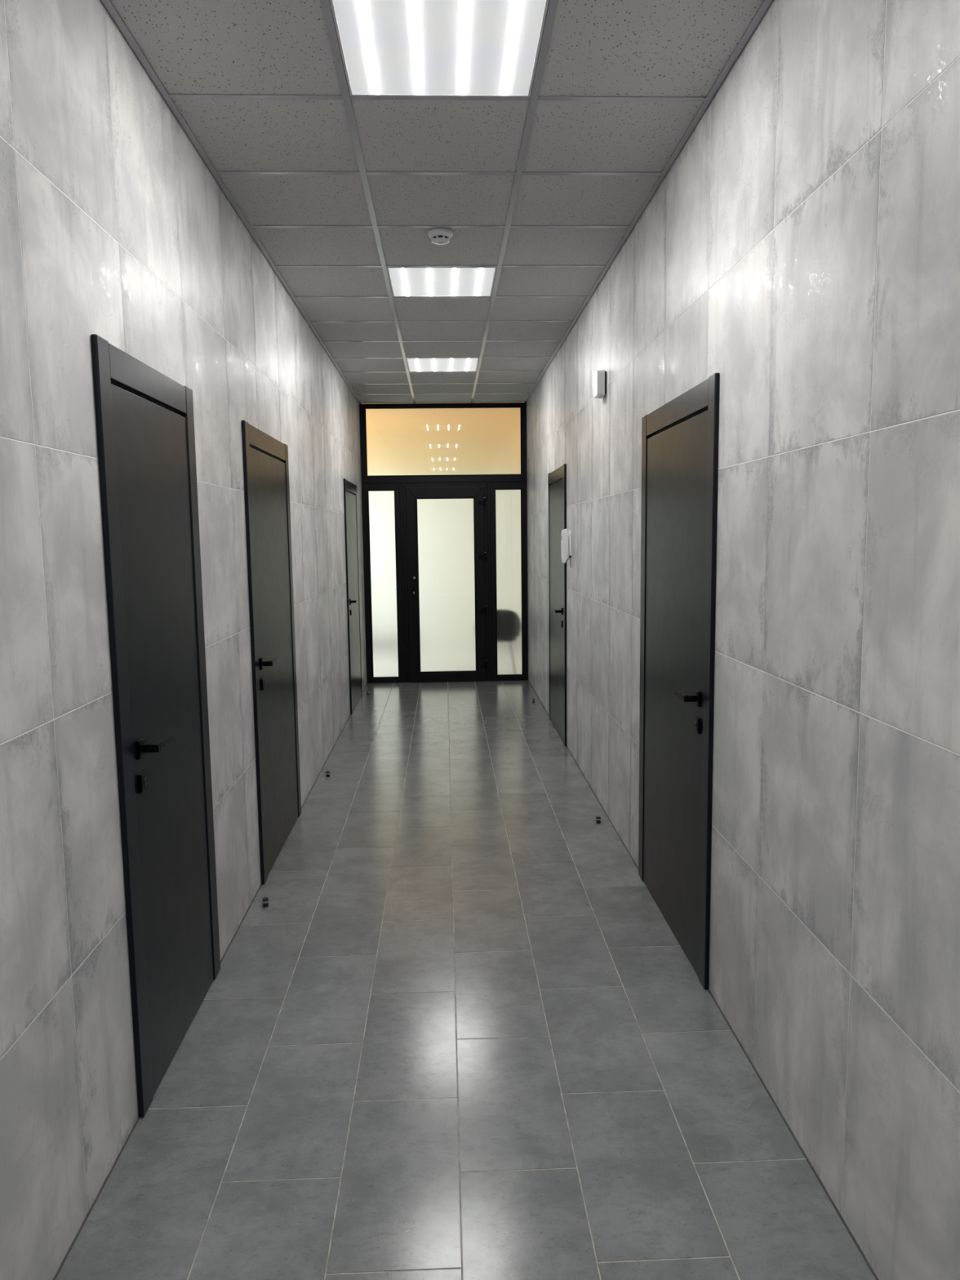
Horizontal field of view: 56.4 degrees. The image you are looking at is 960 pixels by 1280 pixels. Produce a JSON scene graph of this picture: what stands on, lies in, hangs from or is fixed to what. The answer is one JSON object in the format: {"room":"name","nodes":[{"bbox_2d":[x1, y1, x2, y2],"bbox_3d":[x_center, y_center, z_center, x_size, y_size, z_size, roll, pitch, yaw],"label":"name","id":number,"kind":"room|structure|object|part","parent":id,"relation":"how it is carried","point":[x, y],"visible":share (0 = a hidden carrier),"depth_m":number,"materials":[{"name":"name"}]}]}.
{"room":"office corridor","nodes":[
{"label":"office corridor","id":0,"kind":"room"},
{"bbox_2d":[0,0,367,1279],"bbox_3d":[-1.040,-0.253,2.571,0.140,3.088,14.244,-1,7,-2],"label":"wall","id":1,"kind":"structure","parent":0,"point":[114,226],"depth_m":2.19,"materials":[{"name":"tile"}]},
{"bbox_2d":[90,333,220,1117],"bbox_3d":[-1.000,0.229,2.760,0.198,2.085,0.855,-1,7,-2],"label":"door","id":2,"kind":"structure","parent":1,"relation":"in","point":[144,418],"depth_m":2.64,"materials":[{"name":"grey laminate"}]},
{"bbox_3d":[-0.945,0.273,2.377,0.016,2.085,0.082,-1,7,-2],"label":"casing","id":3,"kind":"part","parent":2,"relation":"part of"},
{"bbox_3d":[-0.974,-0.759,2.644,0.014,0.088,0.686,-1,7,-2],"label":"head casing","id":4,"kind":"part","parent":2,"relation":"part of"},
{"bbox_3d":[-0.914,0.293,2.538,0.045,0.022,0.129,-1,7,-2],"label":"lever handle","id":5,"kind":"part","parent":2,"relation":"part of","materials":[{"name":"black metal"}]},
{"bbox_3d":[-0.976,0.184,3.143,0.016,2.085,0.086,-1,7,-2],"label":"casing","id":6,"kind":"part","parent":2,"relation":"part of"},
{"bbox_2d":[52,683,367,1279],"bbox_3d":[-0.949,1.278,2.752,0.004,0.004,14.044,-1,7,-2],"label":"trim","id":7,"kind":"structure","parent":1,"relation":"attached to","point":[138,1118],"depth_m":2.28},
{"bbox_2d":[241,420,301,884],"bbox_3d":[-1.070,0.025,4.517,0.198,2.085,1.075,-1,7,-2],"label":"door","id":8,"kind":"structure","parent":1,"relation":"in","point":[265,458],"depth_m":4.39,"materials":[{"name":"grey laminate"}]},
{"bbox_3d":[-1.011,0.082,4.024,0.016,2.085,0.080,-1,7,-2],"label":"casing","id":9,"kind":"part","parent":8,"relation":"part of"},
{"bbox_3d":[-1.044,-0.963,4.402,0.014,0.088,0.911,-1,7,-2],"label":"head casing","id":10,"kind":"part","parent":8,"relation":"part of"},
{"bbox_3d":[-0.980,0.102,4.184,0.045,0.022,0.129,-1,7,-2],"label":"lever handle","id":11,"kind":"part","parent":8,"relation":"part of","materials":[{"name":"black metal"}]},
{"bbox_3d":[-1.050,-0.033,5.011,0.016,2.085,0.082,-1,7,-2],"label":"casing","id":12,"kind":"part","parent":8,"relation":"part of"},
{"bbox_2d":[343,478,362,715],"bbox_3d":[-1.225,-0.426,8.402,0.198,2.085,1.045,-1,7,-2],"label":"door","id":13,"kind":"structure","parent":1,"relation":"in","point":[350,503],"depth_m":8.30,"materials":[{"name":"grey laminate"}]},
{"bbox_3d":[-1.167,-0.371,7.926,0.016,2.085,0.082,-1,7,-2],"label":"casing","id":14,"kind":"part","parent":13,"relation":"part of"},
{"bbox_3d":[-1.199,-1.414,8.289,0.014,0.088,0.881,-1,7,-2],"label":"head casing","id":15,"kind":"part","parent":13,"relation":"part of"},
{"bbox_3d":[-1.135,-0.350,8.086,0.045,0.022,0.129,-1,7,-2],"label":"lever handle","id":16,"kind":"part","parent":13,"relation":"part of","materials":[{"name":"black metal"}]},
{"bbox_3d":[-1.205,-0.482,8.883,0.016,2.085,0.080,-1,7,-2],"label":"casing","id":17,"kind":"part","parent":13,"relation":"part of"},
{"bbox_2d":[101,0,773,404],"bbox_3d":[-0.176,-1.925,3.963,3.950,0.131,17.364,-1,7,-2],"label":"ceiling","id":18,"kind":"structure","parent":0,"point":[335,188],"depth_m":3.35,"materials":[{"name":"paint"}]},
{"bbox_2d":[329,0,549,97],"bbox_3d":[-0.115,-1.725,2.562,0.573,0.056,0.573,-1,7,-2],"label":"ceiling light","id":19,"kind":"object","parent":18,"relation":"attached to","point":[388,47],"visible":1,"depth_m":2.56,"materials":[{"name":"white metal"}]},
{"bbox_2d":[428,228,452,244],"bbox_3d":[-0.182,-1.854,4.125,0.112,0.048,0.112,-1,7,-2],"label":"smoke detector","id":20,"kind":"object","parent":18,"relation":"attached to","point":[438,236],"visible":1,"depth_m":4.09,"materials":[{"name":"white plastic"}]},
{"bbox_2d":[386,266,497,297],"bbox_3d":[-0.210,-2.001,4.944,0.573,0.056,0.573,-1,7,-2],"label":"ceiling light","id":21,"kind":"object","parent":18,"relation":"attached to","point":[404,281],"visible":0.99,"depth_m":4.91,"materials":[{"name":"white plastic"}]},
{"bbox_2d":[406,358,479,371],"bbox_3d":[-0.305,-2.277,7.327,0.573,0.056,0.573,-1,7,-2],"label":"ceiling light","id":22,"kind":"object","parent":18,"relation":"attached to","point":[414,364],"visible":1,"depth_m":7.32,"materials":[{"name":"white plastic"}]},
{"bbox_2d":[361,481,526,682],"bbox_3d":[-0.364,-0.611,9.632,1.757,2.148,0.137,-1,7,-2],"label":"door","id":23,"kind":"structure","parent":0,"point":[446,531],"depth_m":9.64,"materials":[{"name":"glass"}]},
{"bbox_2d":[361,484,404,683],"bbox_3d":[-1.043,-0.596,9.641,0.400,2.131,0.070,-1,7,-2],"label":"window","id":24,"kind":"structure","parent":23,"relation":"attached to","point":[380,503],"depth_m":9.62,"materials":[{"name":"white glass"}]},
{"bbox_3d":[-1.036,-0.592,9.636,0.282,2.008,0.006,-1,7,-2],"label":"pane","id":25,"kind":"part","parent":24,"relation":"part of","materials":[{"name":"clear glass"}]},
{"bbox_3d":[-0.710,-0.519,9.613,0.030,0.090,0.005,-1,7,-2],"label":"lock plate","id":26,"kind":"part","parent":23,"relation":"part of","materials":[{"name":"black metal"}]},
{"bbox_2d":[359,402,526,483],"bbox_3d":[-0.384,-2.087,9.494,1.757,0.820,0.070,-1,7,-2],"label":"window","id":27,"kind":"structure","parent":23,"relation":"attached to","point":[400,442],"depth_m":9.48,"materials":[{"name":"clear glass"}]},
{"bbox_3d":[-0.358,-0.584,9.659,0.611,1.867,0.006,-1,7,-2],"label":"pane","id":28,"kind":"part","parent":23,"relation":"part of","materials":[{"name":"white glass"}]},
{"bbox_2d":[489,482,528,680],"bbox_3d":[0.314,-0.619,9.692,0.397,2.131,0.070,-1,7,-2],"label":"window","id":29,"kind":"structure","parent":23,"relation":"attached to","point":[508,501],"depth_m":9.67,"materials":[{"name":"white glass"}]},
{"bbox_3d":[0.312,-0.615,9.687,0.280,2.006,0.006,-1,7,-2],"label":"pane","id":30,"kind":"part","parent":29,"relation":"part of","materials":[{"name":"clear glass"}]},
{"bbox_2d":[54,680,875,1279],"bbox_3d":[-0.070,1.327,2.763,1.999,0.120,14.184,-1,7,-2],"label":"floor","id":31,"kind":"structure","parent":0,"point":[460,1033],"depth_m":2.66,"materials":[{"name":"tile"}]},
{"bbox_2d":[261,897,269,906],"bbox_3d":[-0.926,1.132,3.864,0.032,0.035,0.032,-1,7,-2],"label":"door stop","id":32,"kind":"object","parent":31,"relation":"on","point":[265,900],"visible":1,"depth_m":3.85,"materials":[{"name":"black metal"}]},
{"bbox_2d":[325,770,330,777],"bbox_3d":[-1.010,0.890,5.949,0.032,0.035,0.032,-1,7,-2],"label":"door stop","id":33,"kind":"object","parent":31,"relation":"on","point":[327,773],"visible":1,"depth_m":5.94,"materials":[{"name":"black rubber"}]},
{"bbox_2d":[595,816,601,823],"bbox_3d":[0.651,0.989,4.923,0.032,0.035,0.032,-1,7,-2],"label":"door stop","id":34,"kind":"object","parent":31,"relation":"on","point":[597,819],"visible":1,"depth_m":4.91,"materials":[{"name":"black metal"}]},
{"bbox_2d":[526,0,959,1279],"bbox_3d":[0.857,-0.285,2.643,0.140,3.088,14.244,-1,7,-2],"label":"wall","id":35,"kind":"structure","parent":0,"point":[800,248],"depth_m":2.12,"materials":[{"name":"tile"}]},
{"bbox_2d":[547,463,566,746],"bbox_3d":[0.648,-0.299,7.104,0.198,2.085,1.030,-1,7,-2],"label":"door","id":36,"kind":"structure","parent":35,"relation":"in","point":[557,479],"depth_m":7.01,"materials":[{"name":"grey laminate"}]},
{"bbox_3d":[0.591,-0.352,7.573,0.016,2.085,0.082,-1,7,-2],"label":"casing","id":37,"kind":"part","parent":36,"relation":"part of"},
{"bbox_3d":[0.597,-1.286,6.986,0.014,0.088,0.868,-1,7,-2],"label":"head casing","id":38,"kind":"part","parent":36,"relation":"part of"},
{"bbox_3d":[0.585,-0.221,6.787,0.045,0.022,0.129,-1,7,-2],"label":"lever handle","id":39,"kind":"part","parent":36,"relation":"part of","materials":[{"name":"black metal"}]},
{"bbox_3d":[0.628,-0.243,6.630,0.016,2.085,0.078,-1,7,-2],"label":"casing","id":40,"kind":"part","parent":36,"relation":"part of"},
{"bbox_2d":[560,528,571,564],"bbox_3d":[0.607,-0.647,6.316,0.069,0.273,0.090,-1,7,-2],"label":"intercom","id":41,"kind":"object","parent":35,"relation":"attached to","point":[566,537],"visible":1,"depth_m":6.29,"materials":[{"name":"white plastic"}]},
{"bbox_3d":[0.632,-0.684,6.313,0.017,0.176,0.090,-1,7,-2],"label":"wall plate","id":42,"kind":"part","parent":41,"relation":"part of","materials":[{"name":"white plastic"}]},
{"bbox_2d":[593,369,606,398],"bbox_3d":[0.656,-1.398,4.896,0.052,0.138,0.126,-1,7,-2],"label":"sensor","id":43,"kind":"object","parent":35,"relation":"attached to","point":[600,375],"visible":1,"depth_m":4.84,"materials":[{"name":"white plastic"}]},
{"bbox_3d":[0.677,-1.401,4.897,0.010,0.117,0.100,-1,7,-2],"label":"mounting plate","id":44,"kind":"part","parent":43,"relation":"part of","materials":[{"name":"black plastic"}]},
{"bbox_2d":[638,373,719,990],"bbox_3d":[0.792,0.117,3.519,0.198,2.085,1.073,-1,7,-2],"label":"door","id":45,"kind":"structure","parent":35,"relation":"in","point":[680,437],"depth_m":3.37,"materials":[{"name":"grey laminate"}]},
{"bbox_3d":[0.733,0.061,4.008,0.016,2.085,0.086,-1,7,-2],"label":"casing","id":46,"kind":"part","parent":45,"relation":"part of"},
{"bbox_3d":[0.740,-0.869,3.398,0.014,0.088,0.908,-1,7,-2],"label":"head casing","id":47,"kind":"part","parent":45,"relation":"part of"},
{"bbox_3d":[0.729,0.197,3.179,0.045,0.022,0.129,-1,7,-2],"label":"lever handle","id":48,"kind":"part","parent":45,"relation":"part of","materials":[{"name":"black metal"}]},
{"bbox_3d":[0.772,0.175,3.023,0.016,2.085,0.076,-1,7,-2],"label":"casing","id":49,"kind":"part","parent":45,"relation":"part of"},
{"bbox_2d":[528,680,879,1279],"bbox_3d":[0.805,1.247,2.818,0.004,0.004,14.044,-1,7,-2],"label":"trim","id":50,"kind":"structure","parent":35,"relation":"attached to","point":[713,998],"depth_m":2.41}
]}

